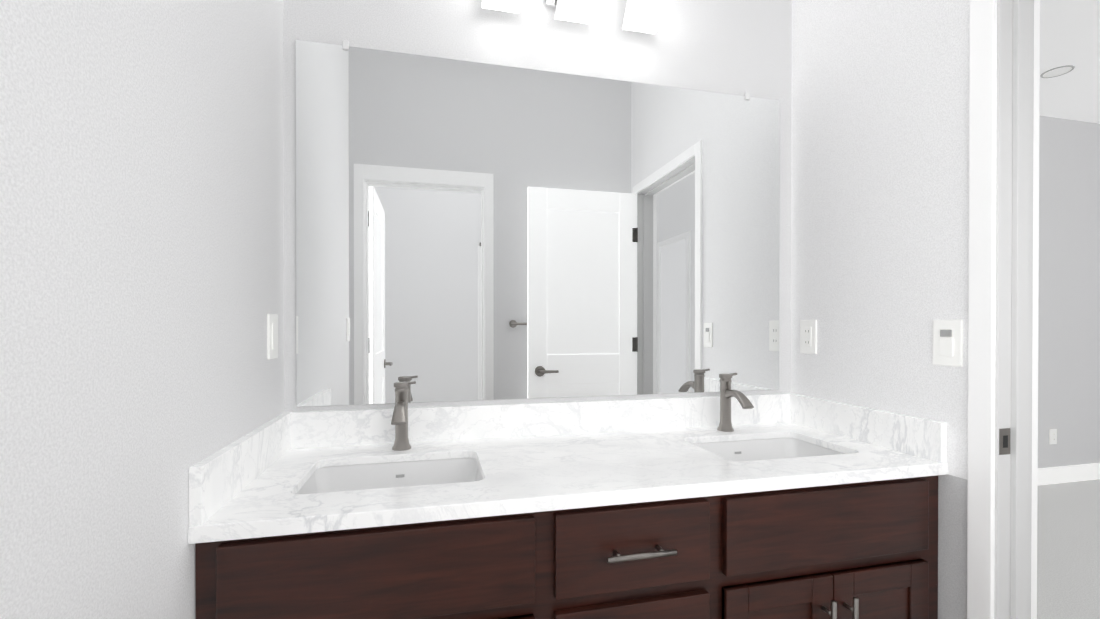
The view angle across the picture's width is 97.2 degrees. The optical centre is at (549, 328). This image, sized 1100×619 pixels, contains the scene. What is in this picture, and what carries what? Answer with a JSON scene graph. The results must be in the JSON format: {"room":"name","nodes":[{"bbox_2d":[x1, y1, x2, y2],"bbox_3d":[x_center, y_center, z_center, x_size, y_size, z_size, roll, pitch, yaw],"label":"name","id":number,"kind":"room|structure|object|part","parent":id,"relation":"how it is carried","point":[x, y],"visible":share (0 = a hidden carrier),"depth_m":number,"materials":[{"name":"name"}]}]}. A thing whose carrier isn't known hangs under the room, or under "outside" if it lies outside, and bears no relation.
{"room":"bathroom","nodes":[
{"label":"bathroom","id":0,"kind":"room"},
{"bbox_2d":[0,0,283,618],"bbox_3d":[-0.491,-0.202,-0.148,0.205,2.820,3.055,0,0,-14],"label":"wall","id":1,"kind":"structure","parent":0,"point":[141,233],"depth_m":0.67,"materials":[{"name":"paint"}]},
{"bbox_2d":[189,412,291,524],"bbox_3d":[-0.672,0.286,1.097,0.020,0.100,0.549,0,0,-14],"label":"backsplash","id":2,"kind":"structure","parent":1,"relation":"attached to","point":[214,480],"depth_m":0.97,"materials":[{"name":"white stone"}]},
{"bbox_2d":[267,314,277,358],"bbox_3d":[-0.719,0.021,1.260,0.008,0.115,0.070,0,0,-14],"label":"light switch","id":3,"kind":"object","parent":1,"relation":"attached to","point":[272,336],"visible":1,"depth_m":1.24,"materials":[{"name":"white plastic"}]},
{"bbox_2d":[283,0,791,411],"bbox_3d":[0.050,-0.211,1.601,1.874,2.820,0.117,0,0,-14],"label":"mirror","id":4,"kind":"object","parent":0,"point":[467,230],"depth_m":1.52,"materials":[{"name":"clear glass"}]},
{"bbox_2d":[481,0,670,33],"bbox_3d":[0.078,-1.070,1.480,0.600,0.220,0.145,0,0,-14],"label":"sconce","id":5,"kind":"object","parent":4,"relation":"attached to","point":[647,16],"visible":0.98,"depth_m":1.47,"materials":[{"name":"white glass"}]},
{"bbox_3d":[-0.137,-1.033,1.413,0.115,0.145,0.115,0,0,-14],"label":"lamp shade","id":6,"kind":"part","parent":5,"relation":"part of","materials":[{"name":"white glass"}]},
{"bbox_3d":[0.082,-1.033,1.465,0.115,0.145,0.115,0,0,-14],"label":"lamp shade","id":7,"kind":"part","parent":5,"relation":"part of","materials":[{"name":"white glass"}]},
{"bbox_3d":[0.300,-1.033,1.518,0.115,0.145,0.115,0,0,-14],"label":"lamp shade","id":8,"kind":"part","parent":5,"relation":"part of","materials":[{"name":"white glass"}]},
{"bbox_2d":[292,393,787,448],"bbox_3d":[0.064,0.284,1.546,1.620,0.100,0.020,0,0,-14],"label":"backsplash","id":9,"kind":"structure","parent":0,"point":[438,423],"depth_m":1.50,"materials":[{"name":"white stone"}]},
{"bbox_2d":[791,0,969,618],"bbox_3d":[1.105,-0.208,0.997,0.105,2.820,1.575,0,0,-14],"label":"wall","id":10,"kind":"structure","parent":0,"point":[879,182],"depth_m":1.38,"materials":[{"name":"paint"}]},
{"bbox_2d":[800,320,816,353],"bbox_3d":[0.886,0.029,1.665,0.008,0.115,0.070,0,0,-14],"label":"electrical outlet","id":11,"kind":"object","parent":10,"relation":"attached to","point":[808,338],"visible":1,"depth_m":1.66,"materials":[{"name":"white plastic"}]},
{"bbox_2d":[788,393,946,460],"bbox_3d":[0.923,0.284,1.480,0.020,0.100,0.549,0,0,-14],"label":"backsplash","id":12,"kind":"structure","parent":10,"relation":"attached to","point":[924,437],"depth_m":1.39,"materials":[{"name":"white stone"}]},
{"bbox_2d":[933,320,962,366],"bbox_3d":[0.994,0.036,1.214,0.008,0.115,0.070,0,0,-14],"label":"light switch","id":13,"kind":"object","parent":10,"relation":"attached to","point":[947,342],"visible":1,"depth_m":1.21,"materials":[{"name":"white plastic"}]},
{"bbox_2d":[967,0,1039,618],"bbox_3d":[1.165,0.155,0.780,0.145,2.097,0.817,0,0,-14],"label":"door frame","id":14,"kind":"structure","parent":10,"relation":"attached to","point":[1014,280],"depth_m":1.11,"materials":[{"name":"white paint"}]},
{"bbox_2d":[999,428,1009,454],"bbox_3d":[1.044,0.260,1.113,0.033,0.060,0.002,0,0,-14],"label":"strike plate","id":15,"kind":"object","parent":14,"relation":"attached to","point":[1002,433],"visible":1,"depth_m":1.11,"materials":[{"name":"silver metal"}]},
{"bbox_3d":[1.044,0.260,1.112,0.014,0.028,0.001,0,0,-14],"label":"jamb strike hole","id":16,"kind":"part","parent":14,"relation":"part of","materials":[{"name":"metal"}]},
{"bbox_2d":[1037,479,1099,618],"bbox_3d":[3.526,1.228,0.858,4.536,0.050,5.620,0,0,-14],"label":"floor","id":17,"kind":"structure","parent":0,"point":[1068,550],"depth_m":2.61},
{"bbox_2d":[1038,115,1099,468],"bbox_3d":[2.882,-0.221,3.532,4.536,2.820,0.105,0,0,-14],"label":"wall","id":18,"kind":"structure","parent":0,"point":[1069,302],"depth_m":3.75,"materials":[{"name":"paint"}]},
{"bbox_2d":[1049,429,1056,443],"bbox_3d":[3.852,0.828,3.711,0.070,0.115,0.008,0,0,-14],"label":"outlet","id":19,"kind":"object","parent":18,"relation":"attached to","point":[1052,436],"visible":1,"depth_m":3.71,"materials":[{"name":"white plastic"}]},
{"bbox_2d":[1038,463,1099,484],"bbox_3d":[2.836,1.127,3.464,4.410,0.125,0.017,0,0,-14],"label":"baseboard","id":20,"kind":"structure","parent":18,"relation":"attached to","point":[1064,474],"depth_m":3.72,"materials":[{"name":"white paint"}]},
{"bbox_2d":[1039,0,1099,123],"bbox_3d":[3.526,-1.632,0.843,4.536,0.070,5.620,0,0,-14],"label":"ceiling","id":21,"kind":"structure","parent":0,"point":[1069,32],"depth_m":2.88,"materials":[{"name":"paint"}]},
{"bbox_2d":[1040,65,1074,77],"bbox_3d":[3.177,-1.606,3.038,0.150,0.005,0.150,0,0,-14],"label":"light","id":22,"kind":"object","parent":21,"relation":"attached to","point":[1057,72],"depth_m":3.03,"materials":[{"name":"white plastic"}]},
{"bbox_3d":[3.177,-1.606,3.038,0.150,0.005,0.150,0,0,-14],"label":"ceiling light trim ring","id":23,"kind":"part","parent":22,"relation":"part of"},
{"bbox_3d":[0.347,1.232,0.061,2.019,0.050,3.055,0,0,-14],"label":"floor","id":24,"kind":"structure","parent":0,"visible":0},
{"bbox_2d":[188,433,947,618],"bbox_3d":[0.130,0.778,1.274,1.658,0.844,0.584,0,0,-14],"label":"bathroom vanity","id":25,"kind":"object","parent":24,"relation":"on","point":[728,503],"depth_m":1.03,"materials":[{"name":"espresso wood"},{"name":"brushed nickel"},{"name":"marble"}]},
{"bbox_3d":[-0.307,0.467,0.916,0.566,0.172,0.019,0,0,-14],"label":"drawer","id":26,"kind":"part","parent":25,"relation":"part of","materials":[{"name":"brown wood"}]},
{"bbox_3d":[-0.168,0.827,0.951,0.282,0.490,0.019,0,0,-14],"label":"door","id":27,"kind":"part","parent":25,"relation":"part of","materials":[{"name":"brown wood"}]},
{"bbox_2d":[188,421,947,528],"bbox_3d":[0.126,0.350,1.287,1.660,0.030,0.553,0,0,-14],"label":"countertop","id":28,"kind":"structure","parent":25,"relation":"on","point":[545,466],"depth_m":1.16,"materials":[{"name":"white stone"}]},
{"bbox_2d":[297,458,482,493],"bbox_3d":[-0.367,0.433,1.160,0.460,0.153,0.330,0,0,-14],"label":"sink","id":29,"kind":"object","parent":28,"relation":"in","point":[368,473],"depth_m":1.28,"materials":[{"name":"white ceramic"}]},
{"bbox_2d":[388,381,415,448],"bbox_3d":[-0.397,0.242,1.308,0.065,0.187,0.148,0,0,-14],"label":"faucet","id":30,"kind":"object","parent":28,"relation":"on","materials":[{"name":"silver metal"}]},
{"bbox_2d":[712,373,755,432],"bbox_3d":[0.593,0.241,1.546,0.064,0.187,0.148,0,0,-14],"label":"faucet","id":31,"kind":"object","parent":28,"relation":"on","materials":[{"name":"silver metal"}]},
{"bbox_2d":[692,438,843,461],"bbox_3d":[0.623,0.432,1.398,0.460,0.153,0.330,0,0,-14],"label":"sink","id":32,"kind":"object","parent":28,"relation":"in","point":[733,449],"depth_m":1.53,"materials":[{"name":"white ceramic"}]},
{"bbox_3d":[0.179,0.694,1.034,0.349,0.225,0.019,0,0,-14],"label":"drawer","id":33,"kind":"part","parent":25,"relation":"part of","materials":[{"name":"brown wood"}]},
{"bbox_3d":[0.179,0.466,1.033,0.349,0.172,0.019,0,0,-14],"label":"drawer","id":34,"kind":"part","parent":25,"relation":"part of","materials":[{"name":"brown wood"}]},
{"bbox_3d":[0.526,0.826,1.118,0.282,0.490,0.019,0,0,-14],"label":"door","id":35,"kind":"part","parent":25,"relation":"part of","materials":[{"name":"brown wood"}]},
{"bbox_3d":[0.665,0.465,1.149,0.568,0.172,0.019,0,0,-14],"label":"drawer","id":36,"kind":"part","parent":25,"relation":"part of","materials":[{"name":"brown wood"}]},
{"bbox_3d":[0.804,0.826,1.185,0.282,0.490,0.019,0,0,-14],"label":"door","id":37,"kind":"part","parent":25,"relation":"part of","materials":[{"name":"brown wood"}]}
]}

